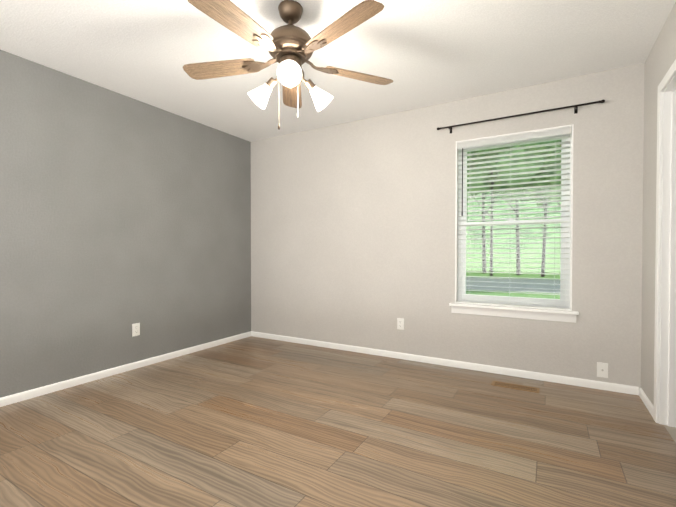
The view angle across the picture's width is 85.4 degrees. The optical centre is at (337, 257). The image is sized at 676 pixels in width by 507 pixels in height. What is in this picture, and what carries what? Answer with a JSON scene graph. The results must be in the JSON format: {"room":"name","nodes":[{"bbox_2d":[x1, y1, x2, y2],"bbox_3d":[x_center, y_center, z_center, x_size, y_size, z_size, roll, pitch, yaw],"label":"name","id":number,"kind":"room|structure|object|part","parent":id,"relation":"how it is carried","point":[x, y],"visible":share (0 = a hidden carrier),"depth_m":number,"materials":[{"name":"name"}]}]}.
{"room":"empty bedroom","nodes":[
{"label":"empty bedroom","id":0,"kind":"room"},
{"bbox_2d":[0,50,250,397],"bbox_3d":[-2.219,-0.201,2.802,0.140,2.440,4.535,0,1,30],"label":"wall","id":1,"kind":"structure","parent":0,"point":[120,214],"depth_m":3.11,"materials":[{"name":"grey paint"}]},
{"bbox_2d":[0,331,251,406],"bbox_3d":[-2.152,0.989,2.781,0.013,0.060,4.255,0,1,30],"label":"baseboard","id":2,"kind":"structure","parent":1,"relation":"attached to","point":[76,381],"depth_m":3.11,"materials":[{"name":"white wood"}]},
{"bbox_2d":[132,323,139,336],"bbox_3d":[-1.836,0.659,3.331,0.008,0.115,0.070,0,1,30],"label":"electrical outlet","id":3,"kind":"object","parent":1,"relation":"attached to","point":[135,329],"visible":1,"depth_m":3.33,"materials":[{"name":"white plastic"}]},
{"bbox_2d":[0,336,675,506],"bbox_3d":[0.227,1.094,1.737,5.459,0.120,5.095,0,1,30],"label":"floor","id":4,"kind":"structure","parent":0,"point":[251,421],"depth_m":2.07,"materials":[{"name":"wood"}]},
{"bbox_2d":[491,381,539,392],"bbox_3d":[1.390,1.016,2.875,0.336,0.005,0.104,0,1,30],"label":"floor vent","id":5,"kind":"object","parent":4,"relation":"in","point":[516,386],"visible":1,"depth_m":2.87,"materials":[{"name":"brown wood"}]},
{"bbox_2d":[0,0,675,141],"bbox_3d":[-0.498,-1.467,1.794,4.109,0.120,4.535,0,1,30],"label":"ceiling","id":6,"kind":"structure","parent":0,"point":[422,53],"depth_m":2.50,"materials":[{"name":"white paint"}]},
{"bbox_2d":[183,0,392,129],"bbox_3d":[-0.294,-1.060,2.031,1.274,0.701,1.218,0,1,30],"label":"fan","id":7,"kind":"object","parent":6,"relation":"hanging from","point":[290,47],"visible":1,"depth_m":1.98,"materials":[{"name":"brown wood"}]},
{"bbox_3d":[-0.692,-1.112,2.164,0.455,0.006,0.138,0,-10,12],"label":"blade","id":8,"kind":"part","parent":7,"relation":"part of","materials":[{"name":"brown wood"}]},
{"bbox_3d":[-0.484,-1.105,1.700,0.138,0.006,0.455,-12,-5,29],"label":"blade","id":9,"kind":"part","parent":7,"relation":"part of","materials":[{"name":"brown wood"}]},
{"bbox_3d":[-0.456,-0.947,2.157,0.144,0.138,0.125,0,1,30],"label":"lamp shade","id":10,"kind":"part","parent":7,"relation":"part of","materials":[{"name":"white glass"}]},
{"bbox_3d":[-0.376,-1.010,2.121,0.095,0.069,0.054,0,1,30],"label":"light arm","id":11,"kind":"part","parent":7,"relation":"part of"},
{"bbox_3d":[-0.241,-0.943,1.865,0.129,0.138,0.139,0,1,30],"label":"lamp shade","id":12,"kind":"part","parent":7,"relation":"part of","materials":[{"name":"white glass"}]},
{"bbox_3d":[-0.247,-0.956,1.883,0.065,0.073,0.074,0,1,30],"label":"bulb","id":13,"kind":"part","parent":7,"relation":"part of","materials":[{"name":"white glass"}]},
{"label":"blade","id":14,"kind":"part","parent":7,"relation":"part of","materials":[{"name":"brown wood"}]},
{"bbox_3d":[-0.170,-1.010,2.142,0.064,0.069,0.092,0,1,30],"label":"light arm","id":15,"kind":"part","parent":7,"relation":"part of"},
{"bbox_3d":[-0.092,-0.948,2.192,0.120,0.138,0.142,0,1,30],"label":"lamp shade","id":16,"kind":"part","parent":7,"relation":"part of","materials":[{"name":"white glass"}]},
{"bbox_3d":[0.021,-1.106,1.754,0.138,0.006,0.455,-15,11,-41],"label":"blade","id":17,"kind":"part","parent":7,"relation":"part of","materials":[{"name":"brown wood"}]},
{"bbox_3d":[0.126,-1.113,2.252,0.455,0.006,0.138,0,12,-24],"label":"blade","id":18,"kind":"part","parent":7,"relation":"part of","materials":[{"name":"brown wood"}]},
{"bbox_2d":[251,63,644,387],"bbox_3d":[0.658,-0.213,3.682,3.969,2.440,0.140,0,1,30],"label":"wall","id":19,"kind":"structure","parent":0,"point":[352,233],"depth_m":3.48,"materials":[{"name":"beige paint"}]},
{"bbox_2d":[397,318,403,329],"bbox_3d":[0.620,0.660,3.631,0.070,0.115,0.008,0,1,30],"label":"electrical outlet","id":20,"kind":"object","parent":19,"relation":"attached to","point":[400,323],"visible":1,"depth_m":3.63,"materials":[{"name":"white plastic"}]},
{"bbox_2d":[252,331,636,394],"bbox_3d":[0.581,0.977,3.655,3.819,0.060,0.013,0,1,30],"label":"baseboard","id":21,"kind":"structure","parent":19,"relation":"attached to","point":[614,387],"depth_m":3.30,"materials":[{"name":"white wood"}]},
{"bbox_2d":[449,124,578,322],"bbox_3d":[1.494,-0.271,3.174,0.997,1.571,0.178,0,1,30],"label":"window","id":22,"kind":"structure","parent":19,"relation":"in","point":[548,309],"depth_m":3.14,"materials":[{"name":"white"}]},
{"bbox_3d":[1.512,0.031,3.212,0.823,0.701,0.026,0,1,30],"label":"window sash","id":23,"kind":"part","parent":22,"relation":"part of","materials":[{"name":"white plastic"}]},
{"bbox_3d":[1.476,0.437,3.154,0.997,0.025,0.108,0,1,30],"label":"window stool sill","id":24,"kind":"part","parent":22,"relation":"part of","materials":[{"name":"white wood"}]},
{"bbox_3d":[1.526,-0.649,3.226,0.823,0.731,0.026,0,1,30],"label":"window sash","id":25,"kind":"part","parent":22,"relation":"part of","materials":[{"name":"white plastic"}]},
{"bbox_2d":[437,99,604,132],"bbox_3d":[1.467,-1.166,3.078,1.260,0.062,0.078,0,1,30],"label":"curtain rod","id":26,"kind":"object","parent":19,"relation":"attached to","point":[574,106],"visible":1,"depth_m":2.98,"materials":[{"name":"brown metal"}]},
{"bbox_2d":[597,362,607,377],"bbox_3d":[2.034,0.869,2.816,0.070,0.115,0.016,0,1,30],"label":"outlet plate","id":27,"kind":"object","parent":19,"relation":"attached to","point":[602,369],"visible":1,"depth_m":2.82,"materials":[{"name":"white plastic"}]},
{"bbox_2d":[641,2,675,405],"bbox_3d":[1.231,-0.173,0.818,0.120,2.440,4.255,0,1,30],"label":"wall","id":28,"kind":"structure","parent":0,"point":[660,59],"depth_m":2.48,"materials":[{"name":"beige paint"}]},
{"bbox_2d":[636,387,653,417],"bbox_3d":[2.112,0.993,2.501,0.013,0.060,0.438,0,1,30],"label":"baseboard","id":29,"kind":"structure","parent":28,"relation":"attached to","point":[639,391],"depth_m":2.52,"materials":[{"name":"white wood"}]},
{"bbox_2d":[653,59,675,427],"bbox_3d":[1.821,-0.014,1.862,0.136,2.093,0.936,0,1,30],"label":"door frame","id":30,"kind":"structure","parent":28,"relation":"in","point":[667,393],"depth_m":2.23,"materials":[{"name":"white wood"}]},
{"label":"outside","id":31,"kind":"structure","parent":0,"visible":0},
{"bbox_2d":[466,269,559,298],"bbox_3d":[9.344,1.063,31.277,65.000,0.200,56.285,0,1,30],"label":"ground","id":32,"kind":"structure","parent":31,"point":[505,293],"depth_m":20.23,"materials":[{"name":"green plant"}]},
{"bbox_2d":[466,277,559,293],"bbox_3d":[2.434,1.130,19.265,65.000,0.010,7.000,0,1,30],"label":"road","id":33,"kind":"structure","parent":32,"relation":"on","point":[493,282],"depth_m":15.29,"materials":[{"name":"grey asphalt"}]},
{"bbox_2d":[467,140,560,276],"bbox_3d":[10.047,-5.245,22.471,16.377,12.675,8.371,0,1,30],"label":"trees","id":34,"kind":"object","parent":32,"relation":"on","point":[518,272],"depth_m":20.54,"materials":[{"name":"green plant"}]},
{"bbox_2d":[466,192,560,271],"bbox_3d":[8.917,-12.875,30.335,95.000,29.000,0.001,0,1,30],"label":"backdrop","id":35,"kind":"structure","parent":31,"point":[469,265],"depth_m":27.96,"materials":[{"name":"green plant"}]}
]}

